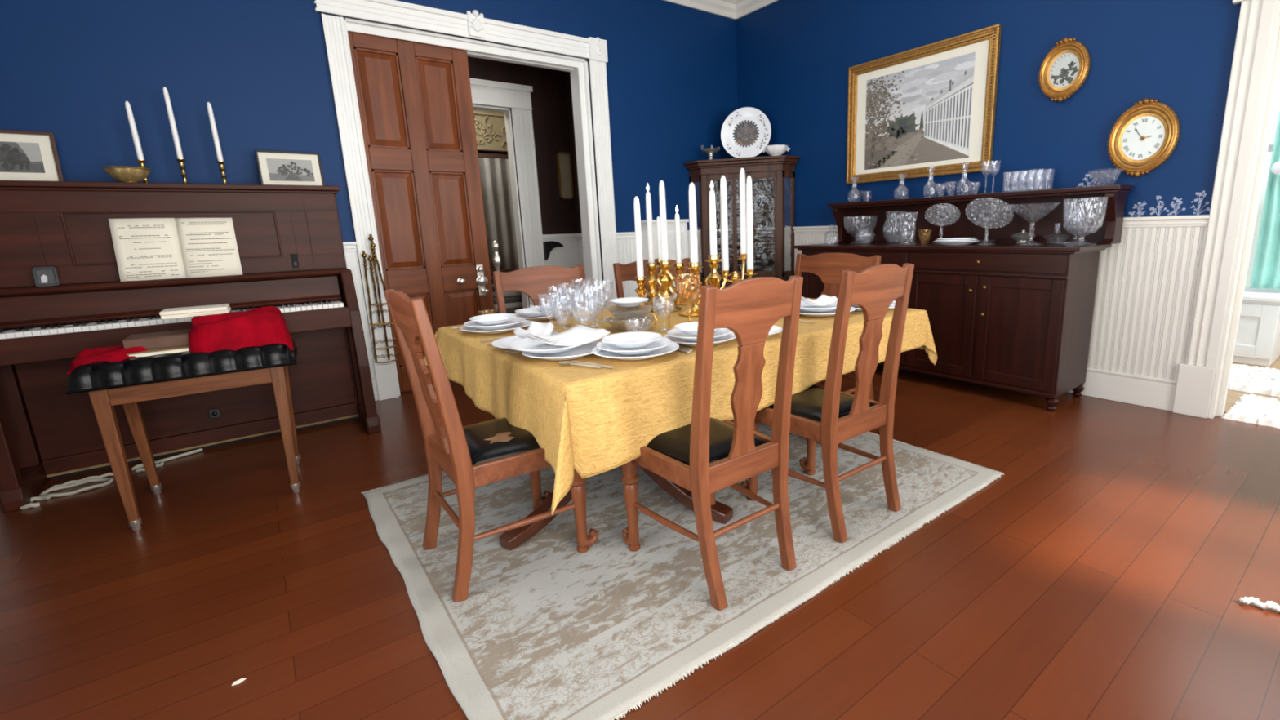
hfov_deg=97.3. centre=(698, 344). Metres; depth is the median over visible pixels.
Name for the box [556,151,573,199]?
framed picture
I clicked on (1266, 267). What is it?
curtain
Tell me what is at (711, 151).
silver compote
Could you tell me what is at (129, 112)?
taper candle
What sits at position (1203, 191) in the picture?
sprig
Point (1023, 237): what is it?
tureen
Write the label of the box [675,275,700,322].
goblet
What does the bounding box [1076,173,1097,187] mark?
sprig
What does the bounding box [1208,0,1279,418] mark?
trim
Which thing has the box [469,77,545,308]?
trim
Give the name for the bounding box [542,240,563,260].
wall bracket
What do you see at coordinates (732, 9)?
trim
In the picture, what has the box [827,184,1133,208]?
shelf
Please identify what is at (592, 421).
tablecloth
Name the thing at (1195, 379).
trim
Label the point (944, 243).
dinner plate
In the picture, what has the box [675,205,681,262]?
taper candle
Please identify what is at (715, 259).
socket
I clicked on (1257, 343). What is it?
window seat
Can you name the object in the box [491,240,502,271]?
statuette
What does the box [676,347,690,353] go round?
knife
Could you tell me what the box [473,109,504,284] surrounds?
wall
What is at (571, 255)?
trim
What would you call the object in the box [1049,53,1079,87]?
print
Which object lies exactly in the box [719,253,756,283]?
candelabrum
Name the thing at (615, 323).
crystal bowl
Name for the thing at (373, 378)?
baseboard
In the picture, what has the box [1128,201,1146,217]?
sprig
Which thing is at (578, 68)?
trim
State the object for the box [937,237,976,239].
dinner plate
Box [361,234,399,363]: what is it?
rack
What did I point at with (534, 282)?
dining chair
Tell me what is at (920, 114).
print
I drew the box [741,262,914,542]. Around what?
dining chair
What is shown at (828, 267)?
dining chair
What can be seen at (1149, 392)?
baseboard
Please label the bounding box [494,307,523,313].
folded blanket
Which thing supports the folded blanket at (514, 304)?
on the folded blanket at (509, 310)
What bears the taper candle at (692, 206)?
on the candlestick at (694, 282)
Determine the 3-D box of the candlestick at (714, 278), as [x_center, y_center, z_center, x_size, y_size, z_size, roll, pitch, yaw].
[0.090,-0.355,3.260,0.177,0.332,0.197,1,12,15]
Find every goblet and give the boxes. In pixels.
[572,282,594,319]
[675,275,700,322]
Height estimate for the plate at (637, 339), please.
0.030 m
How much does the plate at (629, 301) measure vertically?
0.030 m
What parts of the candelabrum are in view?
arm, stem, arm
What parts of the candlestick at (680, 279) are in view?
stem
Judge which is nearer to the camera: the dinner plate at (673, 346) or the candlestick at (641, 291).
the dinner plate at (673, 346)
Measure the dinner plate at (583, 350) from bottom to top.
0.030 m
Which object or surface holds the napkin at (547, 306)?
on the plate at (527, 312)
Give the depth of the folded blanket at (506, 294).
6.99 m
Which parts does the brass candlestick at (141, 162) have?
stem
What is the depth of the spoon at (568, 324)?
2.94 m
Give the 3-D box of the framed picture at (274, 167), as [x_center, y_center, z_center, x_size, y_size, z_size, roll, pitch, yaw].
[-2.751,-1.176,3.783,0.355,0.249,0.052,-11,15,-38]
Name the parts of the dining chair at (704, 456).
leg, seat frame, seat, post, leg, crest rail, post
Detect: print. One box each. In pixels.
[0,141,44,173]
[266,158,315,181]
[864,52,975,169]
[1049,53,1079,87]
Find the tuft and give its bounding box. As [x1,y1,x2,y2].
[1239,596,1279,612]
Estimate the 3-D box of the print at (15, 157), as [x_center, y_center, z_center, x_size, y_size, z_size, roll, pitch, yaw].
[-3.733,-0.992,2.949,0.374,0.159,0.002,-11,8,-36]
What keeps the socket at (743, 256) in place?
attached to the candelabrum
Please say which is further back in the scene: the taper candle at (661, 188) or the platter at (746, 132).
the platter at (746, 132)
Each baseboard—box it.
[371,375,378,400]
[1066,367,1177,411]
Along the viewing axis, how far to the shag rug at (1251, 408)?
3.46 m
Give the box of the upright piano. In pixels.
[0,180,381,512]
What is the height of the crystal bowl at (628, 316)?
0.055 m
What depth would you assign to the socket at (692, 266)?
3.14 m
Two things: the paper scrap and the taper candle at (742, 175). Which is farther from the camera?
the taper candle at (742, 175)
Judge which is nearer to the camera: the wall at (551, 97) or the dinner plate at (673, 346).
the dinner plate at (673, 346)
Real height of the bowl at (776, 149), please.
0.113 m
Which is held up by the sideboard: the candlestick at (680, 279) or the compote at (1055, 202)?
the compote at (1055, 202)
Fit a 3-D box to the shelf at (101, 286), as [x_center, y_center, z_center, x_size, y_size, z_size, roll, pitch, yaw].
[-2.937,-0.362,3.220,1.595,0.042,0.171,-11,15,-37]
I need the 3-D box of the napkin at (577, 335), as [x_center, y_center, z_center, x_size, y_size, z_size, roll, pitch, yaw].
[-0.545,-0.035,2.293,0.231,0.045,0.286,9,16,43]
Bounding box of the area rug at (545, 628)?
[360,419,1004,719]
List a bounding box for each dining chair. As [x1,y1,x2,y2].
[383,288,599,602]
[492,265,590,313]
[613,257,690,301]
[621,275,803,610]
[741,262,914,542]
[794,253,881,400]
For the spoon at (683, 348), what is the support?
on the tablecloth
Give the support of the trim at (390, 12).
attached to the wall at (69, 69)
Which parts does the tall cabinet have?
frame, pane, door, cornice, panel, waist molding, pane, frame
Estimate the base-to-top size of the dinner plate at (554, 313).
0.030 m
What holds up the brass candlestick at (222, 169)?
on the upright piano
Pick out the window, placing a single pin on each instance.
(1270, 148)
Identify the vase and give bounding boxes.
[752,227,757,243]
[1063,199,1106,245]
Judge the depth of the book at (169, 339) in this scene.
2.60 m
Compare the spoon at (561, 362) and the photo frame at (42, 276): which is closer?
the spoon at (561, 362)
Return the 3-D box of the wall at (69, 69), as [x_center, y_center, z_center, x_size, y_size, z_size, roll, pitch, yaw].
[-2.115,-1.456,4.571,6.800,3.620,0.200,-11,15,-37]
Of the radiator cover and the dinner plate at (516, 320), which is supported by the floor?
the radiator cover
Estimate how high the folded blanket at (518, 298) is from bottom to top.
0.075 m
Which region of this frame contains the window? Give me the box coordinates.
[1267,144,1273,151]
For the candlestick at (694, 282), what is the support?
on the tablecloth
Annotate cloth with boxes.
[66,344,150,373]
[188,306,293,352]
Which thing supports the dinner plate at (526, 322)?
on the tablecloth
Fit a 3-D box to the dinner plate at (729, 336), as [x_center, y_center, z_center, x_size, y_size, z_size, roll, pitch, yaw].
[0.006,-0.025,2.428,0.320,0.030,0.320,-11,15,-37]
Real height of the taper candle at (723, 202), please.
0.559 m
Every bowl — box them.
[101,166,151,182]
[605,315,654,331]
[607,304,653,320]
[762,144,790,155]
[1009,202,1059,220]
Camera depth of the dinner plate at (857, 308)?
3.13 m
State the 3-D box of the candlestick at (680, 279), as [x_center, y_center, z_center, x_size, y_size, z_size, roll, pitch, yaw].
[-0.126,-0.405,3.692,0.197,0.267,0.177,-1,12,3]
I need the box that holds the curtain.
[1249,110,1279,288]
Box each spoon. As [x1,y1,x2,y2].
[553,323,572,328]
[558,360,602,368]
[679,346,692,351]
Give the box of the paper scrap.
[231,678,245,685]
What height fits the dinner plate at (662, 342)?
0.030 m
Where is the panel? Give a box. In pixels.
[473,111,507,151]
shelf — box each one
[0,268,350,297]
[715,209,774,245]
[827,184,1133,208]
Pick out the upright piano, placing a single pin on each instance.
(289, 237)
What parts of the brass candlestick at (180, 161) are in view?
stem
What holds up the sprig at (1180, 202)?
attached to the wall at (794, 58)
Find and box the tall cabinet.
[684,155,799,290]
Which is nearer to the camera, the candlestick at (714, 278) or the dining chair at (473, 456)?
the dining chair at (473, 456)
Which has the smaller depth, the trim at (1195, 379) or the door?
the trim at (1195, 379)
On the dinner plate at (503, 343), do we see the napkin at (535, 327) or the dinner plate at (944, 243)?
the napkin at (535, 327)
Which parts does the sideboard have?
door, panel, shelf post, drawer, door, panel, door, molding, panel, knob, drawer, panel, door, shelf post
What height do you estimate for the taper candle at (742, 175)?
0.514 m
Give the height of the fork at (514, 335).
0.006 m
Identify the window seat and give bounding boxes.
[1232,286,1279,366]
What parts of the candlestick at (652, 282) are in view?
stem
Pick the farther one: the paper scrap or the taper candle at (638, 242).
the taper candle at (638, 242)
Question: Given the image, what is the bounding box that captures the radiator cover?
[640,218,688,302]
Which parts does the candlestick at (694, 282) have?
stem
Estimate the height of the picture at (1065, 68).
0.407 m
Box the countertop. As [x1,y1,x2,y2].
[793,243,1111,253]
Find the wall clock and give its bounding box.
[1106,97,1180,177]
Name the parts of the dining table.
leg, leg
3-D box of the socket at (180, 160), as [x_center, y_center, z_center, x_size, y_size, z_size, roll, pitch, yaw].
[-3.097,-1.101,3.353,0.042,0.021,0.042,-11,15,-37]
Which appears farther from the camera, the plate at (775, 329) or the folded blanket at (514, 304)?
the folded blanket at (514, 304)
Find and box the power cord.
[19,448,202,509]
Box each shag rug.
[1220,393,1279,428]
[1227,363,1279,397]
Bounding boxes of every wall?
[0,0,737,302]
[467,56,582,235]
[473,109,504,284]
[736,0,1240,226]
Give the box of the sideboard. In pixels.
[793,184,1133,411]
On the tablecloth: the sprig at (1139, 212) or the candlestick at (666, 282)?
the candlestick at (666, 282)
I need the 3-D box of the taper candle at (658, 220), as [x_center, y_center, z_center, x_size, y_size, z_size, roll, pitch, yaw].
[-0.268,-0.725,3.779,0.030,0.299,0.030,-11,15,-37]
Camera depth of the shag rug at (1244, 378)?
4.09 m
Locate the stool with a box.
[65,337,300,531]
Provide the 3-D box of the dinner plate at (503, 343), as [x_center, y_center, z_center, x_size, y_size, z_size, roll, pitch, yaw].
[-0.742,-0.006,2.452,0.310,0.030,0.310,-11,15,-37]
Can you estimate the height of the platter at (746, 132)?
0.518 m
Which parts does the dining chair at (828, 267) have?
post, crest rail, post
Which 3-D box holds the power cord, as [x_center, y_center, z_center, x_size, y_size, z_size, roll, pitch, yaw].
[-3.235,0.721,3.119,0.223,0.029,0.772,4,13,25]
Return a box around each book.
[108,217,242,281]
[122,328,190,350]
[126,345,189,356]
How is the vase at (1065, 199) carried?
on the sideboard
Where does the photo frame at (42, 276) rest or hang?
on the upright piano
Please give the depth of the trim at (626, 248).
4.35 m
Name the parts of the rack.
rod, rod, rod, rod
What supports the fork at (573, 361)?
on the tablecloth
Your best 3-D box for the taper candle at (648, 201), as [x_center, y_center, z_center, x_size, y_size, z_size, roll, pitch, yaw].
[-0.306,-0.749,3.476,0.039,0.490,0.039,-11,15,-37]
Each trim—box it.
[313,0,617,400]
[342,228,739,251]
[343,17,604,395]
[344,236,690,376]
[466,9,608,62]
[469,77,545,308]
[522,233,584,311]
[662,0,778,19]
[739,214,1209,233]
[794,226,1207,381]
[1172,0,1275,418]
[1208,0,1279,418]
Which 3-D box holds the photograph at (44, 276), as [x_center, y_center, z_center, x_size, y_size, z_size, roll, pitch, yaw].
[-3.354,-0.350,2.881,0.060,0.076,0.005,-12,6,-41]
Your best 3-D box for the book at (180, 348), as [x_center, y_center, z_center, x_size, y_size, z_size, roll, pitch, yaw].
[-2.502,0.027,2.638,0.240,0.035,0.200,-10,15,-36]
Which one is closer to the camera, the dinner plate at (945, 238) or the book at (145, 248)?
the book at (145, 248)
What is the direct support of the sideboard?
on the floor
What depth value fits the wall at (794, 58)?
4.02 m
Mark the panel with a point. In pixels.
(490, 128)
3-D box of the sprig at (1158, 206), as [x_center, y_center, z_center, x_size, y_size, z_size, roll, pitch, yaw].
[2.885,-0.873,3.521,0.002,0.129,0.088,-11,15,-37]
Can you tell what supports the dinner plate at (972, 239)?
on the dinner plate at (944, 243)
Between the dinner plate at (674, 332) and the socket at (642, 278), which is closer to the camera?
the dinner plate at (674, 332)
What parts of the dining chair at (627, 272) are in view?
post, crest rail, post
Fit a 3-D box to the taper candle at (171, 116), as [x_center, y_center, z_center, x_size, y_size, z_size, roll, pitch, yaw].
[-3.105,-1.312,3.308,0.027,0.417,0.027,-12,15,-37]
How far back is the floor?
1.97 m
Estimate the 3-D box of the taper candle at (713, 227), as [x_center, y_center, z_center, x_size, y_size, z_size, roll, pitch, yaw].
[0.079,-0.716,3.185,0.040,0.420,0.040,-11,15,-37]
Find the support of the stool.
on the floor
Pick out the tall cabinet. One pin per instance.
(773, 177)
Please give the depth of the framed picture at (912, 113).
4.58 m
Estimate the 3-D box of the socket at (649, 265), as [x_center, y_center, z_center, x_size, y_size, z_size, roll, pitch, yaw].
[-0.298,-0.496,3.529,0.101,0.041,0.101,-1,12,2]
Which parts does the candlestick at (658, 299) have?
stem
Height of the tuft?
0.027 m
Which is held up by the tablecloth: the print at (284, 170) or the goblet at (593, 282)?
the goblet at (593, 282)
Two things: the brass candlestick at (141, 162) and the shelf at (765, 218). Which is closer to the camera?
the brass candlestick at (141, 162)
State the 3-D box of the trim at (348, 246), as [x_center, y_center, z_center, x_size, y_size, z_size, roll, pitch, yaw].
[-2.021,-0.840,4.602,6.400,0.067,0.042,-11,15,-37]
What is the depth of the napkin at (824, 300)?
3.10 m
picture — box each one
[0,129,64,181]
[254,149,324,185]
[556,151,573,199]
[845,23,1001,184]
[1038,36,1090,102]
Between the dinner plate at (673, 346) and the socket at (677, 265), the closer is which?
the dinner plate at (673, 346)
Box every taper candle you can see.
[124,98,144,159]
[162,84,183,159]
[206,100,223,161]
[633,194,644,277]
[645,183,654,262]
[656,214,662,258]
[658,177,668,261]
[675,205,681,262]
[688,180,697,262]
[709,181,716,255]
[720,175,728,270]
[739,165,746,253]
[746,174,753,269]
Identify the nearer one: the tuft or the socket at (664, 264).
the tuft
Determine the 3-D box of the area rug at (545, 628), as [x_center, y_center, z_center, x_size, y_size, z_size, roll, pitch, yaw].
[-0.084,0.691,2.798,2.535,0.018,1.998,-11,15,-37]
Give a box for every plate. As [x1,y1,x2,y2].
[459,320,530,333]
[463,316,525,329]
[469,313,516,324]
[491,333,555,351]
[507,334,583,353]
[513,310,564,321]
[515,306,557,316]
[521,341,602,360]
[591,341,679,360]
[596,337,671,355]
[601,331,662,347]
[609,297,648,306]
[663,331,735,346]
[666,328,731,341]
[674,321,719,335]
[730,325,782,337]
[799,306,855,316]
[800,300,837,311]
[850,302,895,311]
[933,240,978,245]
[934,239,977,241]
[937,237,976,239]
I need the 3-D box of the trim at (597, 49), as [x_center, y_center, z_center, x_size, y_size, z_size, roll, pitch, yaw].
[-1.339,-2.626,4.796,1.245,0.213,0.086,-11,15,-37]
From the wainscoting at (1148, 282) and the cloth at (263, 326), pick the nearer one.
the cloth at (263, 326)
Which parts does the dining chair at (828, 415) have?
leg, leg, seat frame, seat, post, crest rail, post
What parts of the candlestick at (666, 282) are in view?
stem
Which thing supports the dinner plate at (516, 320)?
on the dinner plate at (526, 322)
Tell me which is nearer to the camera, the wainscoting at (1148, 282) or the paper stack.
the paper stack
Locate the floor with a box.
[0,355,1279,719]
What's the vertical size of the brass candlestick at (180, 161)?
0.160 m
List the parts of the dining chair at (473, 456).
crest rail, post, post, seat frame, seat, leg, leg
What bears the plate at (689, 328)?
on the dinner plate at (674, 332)
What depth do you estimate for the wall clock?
3.51 m
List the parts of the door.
panel, panel, panel, panel, panel, knob, panel, handle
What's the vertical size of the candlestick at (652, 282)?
0.282 m
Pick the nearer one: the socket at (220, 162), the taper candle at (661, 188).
the taper candle at (661, 188)
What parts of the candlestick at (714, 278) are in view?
stem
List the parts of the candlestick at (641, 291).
stem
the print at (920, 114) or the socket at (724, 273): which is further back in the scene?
the print at (920, 114)
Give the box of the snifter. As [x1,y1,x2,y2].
[653,300,674,330]
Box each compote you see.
[701,145,719,159]
[1009,202,1059,245]
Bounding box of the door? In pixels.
[347,31,494,392]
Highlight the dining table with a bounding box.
[498,442,841,551]
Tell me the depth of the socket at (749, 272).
3.29 m
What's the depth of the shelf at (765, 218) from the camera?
6.19 m
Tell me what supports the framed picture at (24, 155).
on the upright piano
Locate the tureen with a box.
[1010,229,1035,244]
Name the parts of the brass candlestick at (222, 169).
stem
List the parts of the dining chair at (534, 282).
post, crest rail, post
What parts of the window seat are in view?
panel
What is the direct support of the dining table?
on the area rug at (545, 628)
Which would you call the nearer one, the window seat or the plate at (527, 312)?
the plate at (527, 312)
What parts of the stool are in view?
leg, leg, seat, leg, leg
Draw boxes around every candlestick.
[136,160,151,182]
[176,158,189,183]
[216,160,227,183]
[626,275,655,312]
[643,262,662,307]
[652,260,681,312]
[656,258,671,302]
[670,262,691,305]
[679,262,702,316]
[704,254,725,288]
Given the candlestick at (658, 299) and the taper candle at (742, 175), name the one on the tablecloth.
the candlestick at (658, 299)
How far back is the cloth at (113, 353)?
2.48 m
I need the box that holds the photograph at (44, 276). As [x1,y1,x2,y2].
[35,268,56,284]
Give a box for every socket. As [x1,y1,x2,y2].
[136,160,146,163]
[176,158,185,162]
[216,160,225,164]
[632,275,648,281]
[643,262,658,269]
[656,258,662,264]
[657,260,673,267]
[671,262,687,269]
[685,262,702,270]
[704,254,722,263]
[719,270,731,275]
[737,253,746,259]
[743,269,756,275]
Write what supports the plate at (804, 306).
on the dinner plate at (807, 313)
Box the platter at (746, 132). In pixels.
[720,106,771,157]
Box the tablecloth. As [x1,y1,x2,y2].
[423,296,937,515]
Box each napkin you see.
[512,320,554,338]
[524,324,610,346]
[528,302,556,310]
[800,294,837,306]
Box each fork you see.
[480,334,515,341]
[570,360,614,368]
[781,318,816,323]
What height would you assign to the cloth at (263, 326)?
0.204 m
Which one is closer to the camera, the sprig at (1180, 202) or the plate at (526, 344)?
the plate at (526, 344)
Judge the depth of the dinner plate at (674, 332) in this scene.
2.44 m
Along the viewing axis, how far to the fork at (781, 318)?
2.83 m
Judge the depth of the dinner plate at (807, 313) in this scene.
3.01 m
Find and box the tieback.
[1271,160,1279,174]
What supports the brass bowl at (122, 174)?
on the upright piano
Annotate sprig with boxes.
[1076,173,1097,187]
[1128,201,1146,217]
[1149,195,1166,216]
[1165,196,1186,215]
[1191,190,1210,215]
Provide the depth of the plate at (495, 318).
2.92 m
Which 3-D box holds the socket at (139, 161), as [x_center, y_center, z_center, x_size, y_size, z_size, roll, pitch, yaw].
[-3.197,-1.050,3.217,0.042,0.019,0.042,-11,15,-37]
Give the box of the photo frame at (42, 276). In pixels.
[31,266,60,287]
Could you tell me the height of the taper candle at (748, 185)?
0.549 m
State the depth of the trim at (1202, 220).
3.54 m
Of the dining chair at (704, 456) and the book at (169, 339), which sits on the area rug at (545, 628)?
the dining chair at (704, 456)
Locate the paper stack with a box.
[159,303,231,319]
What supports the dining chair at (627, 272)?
on the area rug at (545, 628)
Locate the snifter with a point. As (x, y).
(668, 318)
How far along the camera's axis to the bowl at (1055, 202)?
3.71 m
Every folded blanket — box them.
[492,290,521,297]
[493,295,522,304]
[493,301,522,310]
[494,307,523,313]

